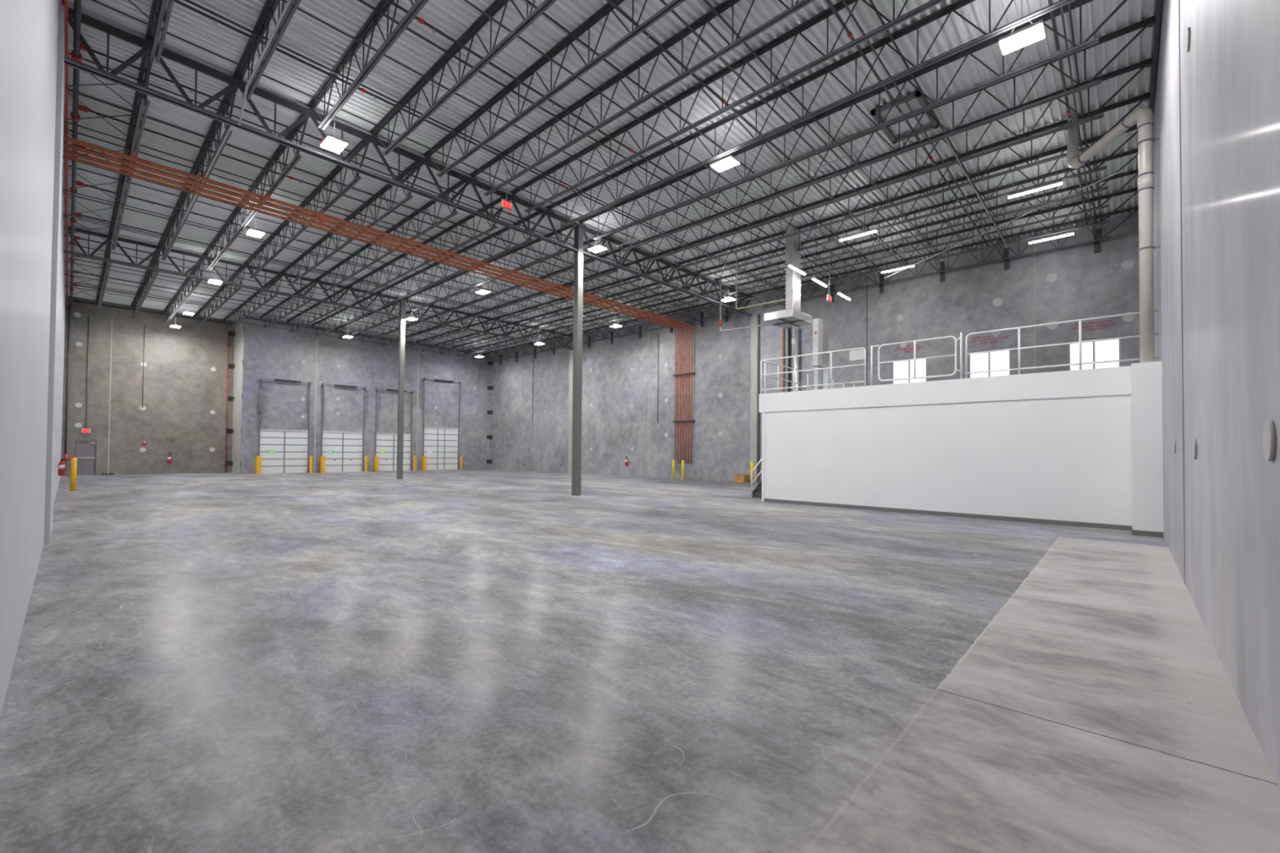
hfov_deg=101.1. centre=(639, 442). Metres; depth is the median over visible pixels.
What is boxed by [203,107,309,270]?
joist
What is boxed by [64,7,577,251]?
girder
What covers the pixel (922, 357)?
window
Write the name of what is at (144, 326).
conduit
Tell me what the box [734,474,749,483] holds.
wooden box
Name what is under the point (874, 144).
conduit
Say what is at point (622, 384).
wall
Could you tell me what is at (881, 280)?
joist bridging
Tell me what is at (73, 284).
branch
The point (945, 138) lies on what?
conduit
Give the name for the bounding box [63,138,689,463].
copper pipe
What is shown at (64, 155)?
copper pipe
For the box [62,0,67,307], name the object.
pipe
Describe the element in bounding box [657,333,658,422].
conduit
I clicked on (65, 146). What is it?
copper pipe
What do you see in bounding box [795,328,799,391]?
pipe
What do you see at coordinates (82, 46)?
branch
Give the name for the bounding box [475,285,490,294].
light
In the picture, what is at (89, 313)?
conduit
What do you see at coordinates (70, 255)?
branch
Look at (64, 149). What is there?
copper pipe
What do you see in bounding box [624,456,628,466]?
fire extinguisher
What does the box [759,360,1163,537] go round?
partition wall
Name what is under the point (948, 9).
joist
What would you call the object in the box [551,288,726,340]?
joist
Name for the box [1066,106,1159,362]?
drain pipe
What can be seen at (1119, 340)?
window
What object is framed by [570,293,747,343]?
joist
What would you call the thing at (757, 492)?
staircase
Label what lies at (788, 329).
pipe
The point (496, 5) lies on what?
joist
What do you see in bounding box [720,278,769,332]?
pipe
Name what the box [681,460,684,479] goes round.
bollard
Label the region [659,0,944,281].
joist bridging
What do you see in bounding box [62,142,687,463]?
copper pipe
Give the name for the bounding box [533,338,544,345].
light
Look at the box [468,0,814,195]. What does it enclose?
joist
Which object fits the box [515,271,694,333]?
joist
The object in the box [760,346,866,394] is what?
guardrail
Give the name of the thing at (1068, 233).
strip light
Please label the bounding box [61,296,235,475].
wall
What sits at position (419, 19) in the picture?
branch
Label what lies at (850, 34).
branch
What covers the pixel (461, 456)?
guard
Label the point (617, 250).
joist
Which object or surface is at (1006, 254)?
joist bridging
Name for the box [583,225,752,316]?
girder
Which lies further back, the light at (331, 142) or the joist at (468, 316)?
the joist at (468, 316)
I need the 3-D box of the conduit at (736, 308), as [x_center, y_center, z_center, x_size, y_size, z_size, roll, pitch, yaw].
[4.767,-6.699,20.663,2.335,2.655,0.048,0,-1,43]
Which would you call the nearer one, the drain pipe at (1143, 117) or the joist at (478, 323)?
the drain pipe at (1143, 117)
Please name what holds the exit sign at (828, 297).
hanging from the ceiling
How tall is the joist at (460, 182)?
0.875 m
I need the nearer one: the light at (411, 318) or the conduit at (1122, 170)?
the conduit at (1122, 170)
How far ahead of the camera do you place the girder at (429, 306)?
32.79 m
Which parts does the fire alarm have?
stem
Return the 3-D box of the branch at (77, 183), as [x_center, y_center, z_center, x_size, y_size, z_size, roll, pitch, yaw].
[-9.221,-7.787,25.181,0.124,0.137,24.410,0,-1,43]
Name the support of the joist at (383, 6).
on the girder at (146, 46)
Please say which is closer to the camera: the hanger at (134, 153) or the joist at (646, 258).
the hanger at (134, 153)
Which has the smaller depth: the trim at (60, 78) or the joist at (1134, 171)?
the trim at (60, 78)
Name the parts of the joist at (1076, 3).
web rod, web rod, web rod, web rod, web rod, web rod, web rod, web rod, web rod, web rod, web rod, web rod, web rod, web rod, web rod, web rod, web rod, web rod, web rod, web rod, web rod, web rod, web rod, web rod, web rod, web rod, web rod, web rod, web rod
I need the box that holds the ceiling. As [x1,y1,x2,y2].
[60,0,1156,353]
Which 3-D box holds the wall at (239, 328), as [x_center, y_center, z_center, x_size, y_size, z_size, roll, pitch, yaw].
[-25.942,-3.126,34.164,2.780,10.300,0.270,0,-1,43]
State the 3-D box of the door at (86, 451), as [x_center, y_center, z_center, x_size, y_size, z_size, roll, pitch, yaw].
[-31.625,0.913,30.066,0.130,1.990,0.850,0,-1,43]
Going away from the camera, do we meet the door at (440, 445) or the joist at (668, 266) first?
the joist at (668, 266)
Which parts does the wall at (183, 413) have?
weld plate, weld plate, weld plate, weld plate, weld plate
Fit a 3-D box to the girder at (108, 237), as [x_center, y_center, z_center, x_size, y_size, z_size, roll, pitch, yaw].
[-17.489,-7.536,24.470,0.220,1.005,12.510,0,-1,43]
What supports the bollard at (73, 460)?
on the floor
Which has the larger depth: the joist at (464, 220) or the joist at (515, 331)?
the joist at (515, 331)
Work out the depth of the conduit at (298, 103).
15.99 m
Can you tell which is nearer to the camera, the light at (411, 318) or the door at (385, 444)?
the light at (411, 318)
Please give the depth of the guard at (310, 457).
35.51 m
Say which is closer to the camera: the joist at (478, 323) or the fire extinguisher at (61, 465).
the fire extinguisher at (61, 465)
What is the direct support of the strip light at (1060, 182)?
hanging from the ceiling
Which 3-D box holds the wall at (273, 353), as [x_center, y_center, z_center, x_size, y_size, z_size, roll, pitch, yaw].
[-19.119,-2.975,39.657,0.270,10.300,17.560,0,-1,43]
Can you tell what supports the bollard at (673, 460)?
on the floor
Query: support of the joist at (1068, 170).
on the girder at (592, 255)
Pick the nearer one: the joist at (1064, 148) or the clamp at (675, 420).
the joist at (1064, 148)
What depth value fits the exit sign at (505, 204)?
15.92 m
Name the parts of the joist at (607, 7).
web rod, web rod, web rod, web rod, web rod, web rod, web rod, web rod, web rod, web rod, web rod, web rod, web rod, web rod, web rod, web rod, web rod, web rod, web rod, web rod, web rod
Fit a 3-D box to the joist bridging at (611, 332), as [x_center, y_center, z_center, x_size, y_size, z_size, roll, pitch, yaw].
[-10.403,-7.433,26.552,0.150,1.065,25.183,0,-1,43]
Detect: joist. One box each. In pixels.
[95,233,111,313]
[108,38,152,250]
[130,244,164,318]
[145,0,173,62]
[158,75,238,260]
[164,253,204,323]
[194,262,244,327]
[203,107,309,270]
[222,271,282,331]
[233,0,301,99]
[244,133,368,278]
[259,278,316,328]
[281,155,422,285]
[286,285,348,332]
[306,0,428,129]
[311,291,377,336]
[316,176,469,293]
[334,297,404,339]
[347,196,506,299]
[356,306,426,342]
[368,0,556,155]
[377,208,544,305]
[377,308,453,346]
[404,222,577,311]
[404,313,475,348]
[416,317,495,351]
[422,0,685,177]
[431,237,603,315]
[434,321,515,354]
[450,325,534,356]
[453,244,631,320]
[466,329,551,359]
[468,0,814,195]
[476,257,650,325]
[485,333,570,361]
[496,263,675,329]
[509,0,944,212]
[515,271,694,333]
[533,280,710,337]
[545,0,1075,226]
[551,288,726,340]
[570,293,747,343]
[577,0,1127,239]
[607,15,1155,251]
[631,57,1152,262]
[655,92,1150,271]
[675,124,1137,279]
[695,148,1137,287]
[713,168,1137,294]
[729,186,1137,300]
[747,205,1138,307]
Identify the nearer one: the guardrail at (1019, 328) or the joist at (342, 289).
the guardrail at (1019, 328)
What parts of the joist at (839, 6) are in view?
web rod, web rod, web rod, web rod, web rod, web rod, web rod, web rod, web rod, web rod, web rod, web rod, web rod, web rod, web rod, web rod, web rod, web rod, web rod, web rod, web rod, web rod, web rod, web rod, web rod, web rod, web rod, web rod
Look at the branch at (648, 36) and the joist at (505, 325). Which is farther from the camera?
the joist at (505, 325)
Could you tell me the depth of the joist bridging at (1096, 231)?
12.11 m
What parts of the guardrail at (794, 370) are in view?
post, post, post, post, post, rail, rail, post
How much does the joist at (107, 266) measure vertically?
0.875 m
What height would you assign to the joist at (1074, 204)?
0.875 m
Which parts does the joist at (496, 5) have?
web rod, web rod, web rod, web rod, web rod, web rod, web rod, web rod, web rod, web rod, web rod, web rod, web rod, web rod, web rod, web rod, web rod, web rod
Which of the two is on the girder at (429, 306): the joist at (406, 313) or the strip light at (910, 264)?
the joist at (406, 313)
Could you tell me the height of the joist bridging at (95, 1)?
1.065 m
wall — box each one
[0,0,65,716]
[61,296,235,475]
[231,315,244,474]
[240,314,490,474]
[489,209,1139,482]
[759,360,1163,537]
[1152,0,1279,789]
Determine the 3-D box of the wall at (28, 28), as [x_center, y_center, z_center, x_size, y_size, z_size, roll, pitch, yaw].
[-16.054,-3.385,14.368,44.653,10.300,0.250,0,-1,43]
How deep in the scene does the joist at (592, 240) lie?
24.89 m
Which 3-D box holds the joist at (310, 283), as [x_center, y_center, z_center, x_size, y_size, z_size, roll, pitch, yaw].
[-20.160,-7.638,29.984,11.360,0.875,0.174,0,-1,43]
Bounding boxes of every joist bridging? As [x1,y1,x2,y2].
[62,128,672,333]
[62,164,641,338]
[62,192,613,343]
[63,89,703,327]
[63,213,590,348]
[64,52,728,322]
[64,242,555,355]
[64,257,536,358]
[64,270,517,361]
[65,280,501,364]
[91,0,785,309]
[280,0,833,302]
[463,0,883,293]
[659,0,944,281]
[841,0,1008,270]
[1058,0,1099,253]
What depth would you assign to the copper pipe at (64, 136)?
17.32 m
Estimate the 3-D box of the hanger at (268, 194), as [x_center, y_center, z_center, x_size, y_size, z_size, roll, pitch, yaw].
[-11.530,-7.346,16.119,1.520,0.035,0.060,0,-1,43]
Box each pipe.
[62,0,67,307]
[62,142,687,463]
[62,144,684,460]
[62,147,681,462]
[62,151,679,462]
[62,154,676,462]
[63,135,693,463]
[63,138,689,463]
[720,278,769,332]
[782,328,784,392]
[787,327,790,391]
[795,328,799,391]
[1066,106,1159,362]
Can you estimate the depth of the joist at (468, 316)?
35.85 m
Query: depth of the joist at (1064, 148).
16.61 m
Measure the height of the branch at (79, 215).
0.137 m
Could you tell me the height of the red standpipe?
9.250 m
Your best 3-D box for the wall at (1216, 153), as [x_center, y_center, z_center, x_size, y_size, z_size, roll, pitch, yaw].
[8.966,-3.276,8.773,0.270,10.300,25.430,0,-1,43]
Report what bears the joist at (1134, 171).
on the girder at (592, 255)
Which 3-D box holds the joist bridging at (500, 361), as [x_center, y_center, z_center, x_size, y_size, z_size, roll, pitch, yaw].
[-20.405,-7.356,35.767,0.150,1.065,25.183,0,-1,43]
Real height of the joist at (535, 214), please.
0.875 m
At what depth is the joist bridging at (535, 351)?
28.33 m
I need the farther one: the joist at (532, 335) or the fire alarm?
the joist at (532, 335)
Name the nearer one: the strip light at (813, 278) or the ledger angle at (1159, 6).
the ledger angle at (1159, 6)
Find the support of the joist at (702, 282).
on the girder at (592, 255)
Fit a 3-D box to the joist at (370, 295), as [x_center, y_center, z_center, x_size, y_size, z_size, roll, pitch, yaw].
[-18.198,-7.586,32.113,11.360,0.875,0.174,0,-1,43]
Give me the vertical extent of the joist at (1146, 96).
0.875 m
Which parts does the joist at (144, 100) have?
web rod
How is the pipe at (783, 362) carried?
attached to the wall at (622, 384)
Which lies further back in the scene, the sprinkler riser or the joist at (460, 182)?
the sprinkler riser
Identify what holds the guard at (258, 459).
on the floor
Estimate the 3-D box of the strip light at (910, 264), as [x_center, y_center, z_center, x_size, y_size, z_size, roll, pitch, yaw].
[10.421,-7.514,21.320,1.220,1.090,0.090,0,-1,43]
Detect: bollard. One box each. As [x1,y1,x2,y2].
[66,457,76,492]
[671,459,675,479]
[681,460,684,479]
[750,462,754,484]
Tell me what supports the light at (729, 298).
hanging from the ceiling
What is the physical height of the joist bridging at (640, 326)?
1.065 m
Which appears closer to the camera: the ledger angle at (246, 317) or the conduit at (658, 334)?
the conduit at (658, 334)
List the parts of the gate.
latch post, rail, hinge post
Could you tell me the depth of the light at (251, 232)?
17.87 m
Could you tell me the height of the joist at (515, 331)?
0.875 m
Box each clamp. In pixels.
[672,372,695,376]
[672,420,694,422]
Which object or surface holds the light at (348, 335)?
hanging from the ceiling
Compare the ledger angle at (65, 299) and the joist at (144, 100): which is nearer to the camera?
the joist at (144, 100)
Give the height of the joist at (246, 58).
0.875 m
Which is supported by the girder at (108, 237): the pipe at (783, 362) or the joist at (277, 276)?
the joist at (277, 276)
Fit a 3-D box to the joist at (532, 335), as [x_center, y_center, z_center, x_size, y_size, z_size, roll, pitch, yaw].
[-10.352,-7.375,40.627,11.360,0.875,0.174,0,-1,43]
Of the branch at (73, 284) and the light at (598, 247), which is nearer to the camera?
the light at (598, 247)
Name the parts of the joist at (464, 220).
web rod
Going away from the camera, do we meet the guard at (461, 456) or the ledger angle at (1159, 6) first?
the ledger angle at (1159, 6)
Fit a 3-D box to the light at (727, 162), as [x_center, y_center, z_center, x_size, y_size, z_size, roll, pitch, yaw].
[2.161,-7.652,13.404,0.620,1.222,0.440,0,-1,43]
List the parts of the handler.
casing, casing, casing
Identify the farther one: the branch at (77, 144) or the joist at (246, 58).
the branch at (77, 144)
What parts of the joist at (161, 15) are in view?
web rod, web rod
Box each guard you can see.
[254,456,261,474]
[309,456,312,472]
[319,456,324,472]
[364,455,367,471]
[373,455,378,471]
[412,455,415,471]
[422,455,426,470]
[460,455,462,469]
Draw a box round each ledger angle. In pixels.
[65,298,234,324]
[245,317,491,356]
[1149,0,1163,115]
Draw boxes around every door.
[75,440,97,475]
[252,377,312,473]
[320,382,368,472]
[374,387,415,471]
[421,377,462,470]
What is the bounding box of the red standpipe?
[224,331,230,471]
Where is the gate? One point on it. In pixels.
(961, 333)
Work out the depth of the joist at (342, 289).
30.87 m
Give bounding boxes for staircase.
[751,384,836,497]
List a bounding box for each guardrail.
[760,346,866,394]
[965,309,1158,378]
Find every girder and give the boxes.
[63,225,400,316]
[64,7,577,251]
[405,299,573,350]
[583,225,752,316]
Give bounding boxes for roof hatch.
[871,90,938,143]
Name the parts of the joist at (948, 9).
web rod, web rod, web rod, web rod, web rod, web rod, web rod, web rod, web rod, web rod, web rod, web rod, web rod, web rod, web rod, web rod, web rod, web rod, web rod, web rod, web rod, web rod, web rod, web rod, web rod, web rod, web rod, web rod, web rod, web rod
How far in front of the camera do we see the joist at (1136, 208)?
21.17 m
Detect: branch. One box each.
[70,254,533,342]
[72,283,497,353]
[73,270,515,349]
[74,235,564,338]
[75,180,625,325]
[75,212,591,333]
[77,144,655,316]
[78,104,691,311]
[80,42,733,302]
[173,0,782,291]
[385,0,839,279]
[606,0,908,263]
[825,0,989,246]
[1048,0,1088,224]
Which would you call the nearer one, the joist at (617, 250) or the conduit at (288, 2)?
the conduit at (288, 2)
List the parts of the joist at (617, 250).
web rod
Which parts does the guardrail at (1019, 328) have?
post, rail, rail, post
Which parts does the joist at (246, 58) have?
web rod, web rod, web rod, web rod, web rod, web rod, web rod, web rod, web rod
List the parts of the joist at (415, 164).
web rod, web rod, web rod, web rod, web rod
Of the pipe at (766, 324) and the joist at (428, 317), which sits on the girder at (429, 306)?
the joist at (428, 317)
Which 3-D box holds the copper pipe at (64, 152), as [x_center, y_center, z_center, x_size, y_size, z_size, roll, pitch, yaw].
[-6.175,-3.073,22.508,0.076,8.218,25.078,0,-1,43]
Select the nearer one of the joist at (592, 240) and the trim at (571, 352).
the joist at (592, 240)
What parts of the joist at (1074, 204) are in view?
web rod, web rod, web rod, web rod, web rod, web rod, web rod, web rod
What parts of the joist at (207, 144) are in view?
web rod, web rod, web rod, web rod, web rod, web rod, web rod, web rod, web rod, web rod, web rod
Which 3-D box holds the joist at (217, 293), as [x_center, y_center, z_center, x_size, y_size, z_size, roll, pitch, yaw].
[-23.151,-7.683,28.804,14.160,0.875,0.174,0,-1,43]
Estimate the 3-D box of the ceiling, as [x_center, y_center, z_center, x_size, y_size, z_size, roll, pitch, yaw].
[-7.398,-8.243,23.805,44.653,0.320,25.680,0,-1,43]
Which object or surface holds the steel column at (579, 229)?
on the floor
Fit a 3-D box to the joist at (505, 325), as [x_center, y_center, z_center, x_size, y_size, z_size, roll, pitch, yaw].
[-12.314,-7.428,38.498,11.360,0.875,0.174,0,-1,43]
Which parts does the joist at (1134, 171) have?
web rod, web rod, web rod, web rod, web rod, web rod, web rod, web rod, web rod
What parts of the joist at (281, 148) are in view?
web rod, web rod, web rod, web rod, web rod, web rod, web rod, web rod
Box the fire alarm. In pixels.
[318,184,324,222]
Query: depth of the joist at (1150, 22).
12.74 m
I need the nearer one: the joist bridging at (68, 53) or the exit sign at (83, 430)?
the joist bridging at (68, 53)
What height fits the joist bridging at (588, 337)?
1.065 m
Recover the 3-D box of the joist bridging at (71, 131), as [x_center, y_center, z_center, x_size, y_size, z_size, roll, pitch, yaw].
[-6.579,-7.462,23.029,0.150,1.065,25.183,0,-1,43]
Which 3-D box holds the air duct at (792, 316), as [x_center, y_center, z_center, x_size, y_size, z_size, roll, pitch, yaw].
[5.769,-6.288,20.409,1.300,3.430,1.800,0,-1,43]
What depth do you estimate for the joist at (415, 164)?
18.77 m
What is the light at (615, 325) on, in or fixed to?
hanging from the ceiling
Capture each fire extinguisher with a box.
[57,457,66,475]
[167,453,172,463]
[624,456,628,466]
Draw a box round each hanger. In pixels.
[128,151,136,173]
[256,193,271,209]
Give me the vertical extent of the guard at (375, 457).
1.140 m
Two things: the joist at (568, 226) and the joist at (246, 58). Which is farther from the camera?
the joist at (568, 226)
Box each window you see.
[892,356,926,383]
[968,347,1010,377]
[1068,336,1120,370]
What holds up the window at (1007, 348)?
in the wall at (622, 384)
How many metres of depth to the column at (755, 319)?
28.12 m
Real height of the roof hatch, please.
0.100 m
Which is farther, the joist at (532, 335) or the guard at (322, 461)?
the joist at (532, 335)
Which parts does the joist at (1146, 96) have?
web rod, web rod, web rod, web rod, web rod, web rod, web rod, web rod, web rod, web rod, web rod, web rod, web rod, web rod, web rod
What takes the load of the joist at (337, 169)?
on the girder at (108, 237)
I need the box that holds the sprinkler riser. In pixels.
[63,305,75,459]
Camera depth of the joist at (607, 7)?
11.25 m
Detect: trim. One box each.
[44,3,65,543]
[568,350,573,473]
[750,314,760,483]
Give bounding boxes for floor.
[0,468,1279,852]
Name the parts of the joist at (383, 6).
web rod, web rod, web rod, web rod, web rod, web rod, web rod, web rod, web rod, web rod, web rod, web rod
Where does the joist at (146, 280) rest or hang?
on the girder at (108, 237)
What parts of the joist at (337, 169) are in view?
web rod, web rod, web rod, web rod, web rod, web rod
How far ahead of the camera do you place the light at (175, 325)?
30.98 m
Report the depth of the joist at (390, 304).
33.08 m
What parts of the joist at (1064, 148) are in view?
web rod, web rod, web rod, web rod, web rod, web rod, web rod, web rod, web rod, web rod, web rod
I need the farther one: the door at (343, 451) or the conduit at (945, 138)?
the door at (343, 451)
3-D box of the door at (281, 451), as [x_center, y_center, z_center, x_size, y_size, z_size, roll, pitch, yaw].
[-23.474,-1.031,34.575,0.410,6.166,3.326,0,-1,43]
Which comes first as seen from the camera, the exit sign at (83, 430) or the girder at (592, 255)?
the girder at (592, 255)
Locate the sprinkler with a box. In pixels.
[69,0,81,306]
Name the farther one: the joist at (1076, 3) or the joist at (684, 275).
the joist at (684, 275)
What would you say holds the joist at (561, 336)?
on the girder at (429, 306)
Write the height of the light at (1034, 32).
1.222 m
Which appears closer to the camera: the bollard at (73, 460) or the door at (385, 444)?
the bollard at (73, 460)
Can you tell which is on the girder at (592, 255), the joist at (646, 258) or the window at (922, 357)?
the joist at (646, 258)
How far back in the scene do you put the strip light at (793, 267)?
18.81 m
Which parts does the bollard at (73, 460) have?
post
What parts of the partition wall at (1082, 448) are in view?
corner trim, baseboard, baseboard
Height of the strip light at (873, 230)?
1.070 m
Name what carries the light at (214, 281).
hanging from the ceiling
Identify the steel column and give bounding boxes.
[396,298,406,479]
[570,223,585,496]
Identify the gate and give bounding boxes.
[871,332,962,385]
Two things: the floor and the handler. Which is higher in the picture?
the handler
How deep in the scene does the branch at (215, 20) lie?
12.51 m
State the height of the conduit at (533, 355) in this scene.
5.780 m
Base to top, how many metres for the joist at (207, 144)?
0.875 m
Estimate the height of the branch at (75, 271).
0.137 m
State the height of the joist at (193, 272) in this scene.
0.875 m
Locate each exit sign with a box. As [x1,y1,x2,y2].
[81,428,90,433]
[501,169,511,211]
[826,237,831,302]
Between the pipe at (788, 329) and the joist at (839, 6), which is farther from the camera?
the pipe at (788, 329)
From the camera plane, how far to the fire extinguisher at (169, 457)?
32.55 m
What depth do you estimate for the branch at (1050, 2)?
11.40 m
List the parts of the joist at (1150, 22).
web rod, web rod, web rod, web rod, web rod, web rod, web rod, web rod, web rod, web rod, web rod, web rod, web rod, web rod, web rod, web rod, web rod, web rod, web rod, web rod, web rod, web rod, web rod, web rod, web rod, web rod, web rod, web rod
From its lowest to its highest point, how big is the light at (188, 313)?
1.272 m
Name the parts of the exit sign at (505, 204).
stem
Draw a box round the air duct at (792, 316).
[764,225,812,328]
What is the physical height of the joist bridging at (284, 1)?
1.065 m
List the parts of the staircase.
handrail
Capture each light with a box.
[169,321,181,328]
[182,297,195,315]
[207,274,222,284]
[245,202,265,238]
[319,98,348,153]
[342,332,353,337]
[404,307,417,320]
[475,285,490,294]
[475,344,484,357]
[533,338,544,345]
[586,217,608,253]
[609,313,622,327]
[709,153,739,172]
[721,293,735,302]
[787,263,805,275]
[811,235,827,287]
[837,248,850,300]
[840,209,876,241]
[881,241,914,273]
[998,0,1045,55]
[1008,160,1062,198]
[1028,207,1073,244]
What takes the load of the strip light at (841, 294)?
hanging from the ceiling
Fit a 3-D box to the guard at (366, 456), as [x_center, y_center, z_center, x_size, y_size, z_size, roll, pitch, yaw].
[-19.888,1.574,38.173,0.300,1.140,0.190,0,-1,43]
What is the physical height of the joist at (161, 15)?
0.875 m
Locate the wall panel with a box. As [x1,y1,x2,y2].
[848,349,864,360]
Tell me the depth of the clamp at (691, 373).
31.34 m
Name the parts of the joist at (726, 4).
web rod, web rod, web rod, web rod, web rod, web rod, web rod, web rod, web rod, web rod, web rod, web rod, web rod, web rod, web rod, web rod, web rod, web rod, web rod, web rod, web rod, web rod, web rod, web rod, web rod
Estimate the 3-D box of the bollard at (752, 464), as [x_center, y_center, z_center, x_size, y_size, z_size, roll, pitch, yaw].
[5.778,1.589,27.142,0.180,1.150,0.177,0,-1,43]
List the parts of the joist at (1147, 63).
web rod, web rod, web rod, web rod, web rod, web rod, web rod, web rod, web rod, web rod, web rod, web rod, web rod, web rod, web rod, web rod, web rod, web rod, web rod, web rod, web rod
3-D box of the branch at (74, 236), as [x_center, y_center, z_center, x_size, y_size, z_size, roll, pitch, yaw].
[-13.832,-7.752,29.430,0.124,0.137,24.410,0,-1,43]
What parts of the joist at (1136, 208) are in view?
web rod, web rod, web rod, web rod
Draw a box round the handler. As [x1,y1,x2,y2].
[813,318,828,390]
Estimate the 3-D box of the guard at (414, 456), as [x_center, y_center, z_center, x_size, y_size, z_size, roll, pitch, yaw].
[-17.496,1.638,40.768,0.300,1.140,0.190,0,-1,43]
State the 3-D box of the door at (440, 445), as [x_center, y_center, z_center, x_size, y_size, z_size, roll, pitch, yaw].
[-16.071,-1.402,42.613,0.410,7.306,3.390,0,-1,43]
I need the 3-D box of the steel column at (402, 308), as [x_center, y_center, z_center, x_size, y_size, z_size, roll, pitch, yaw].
[-13.193,-2.923,29.095,0.400,9.930,0.400,0,-1,43]
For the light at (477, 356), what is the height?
1.272 m
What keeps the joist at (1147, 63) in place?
on the girder at (592, 255)
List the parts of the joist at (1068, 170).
web rod, web rod, web rod, web rod, web rod, web rod, web rod, web rod, web rod, web rod, web rod, web rod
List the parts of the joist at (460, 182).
web rod, web rod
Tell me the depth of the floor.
3.76 m
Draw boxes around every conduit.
[85,312,89,428]
[142,325,145,408]
[179,0,291,226]
[297,102,746,293]
[532,355,533,427]
[616,143,875,246]
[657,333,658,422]
[735,245,785,309]
[884,169,1124,278]
[945,137,1008,248]
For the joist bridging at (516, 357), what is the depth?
29.96 m
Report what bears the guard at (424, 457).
on the floor
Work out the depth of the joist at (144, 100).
13.54 m

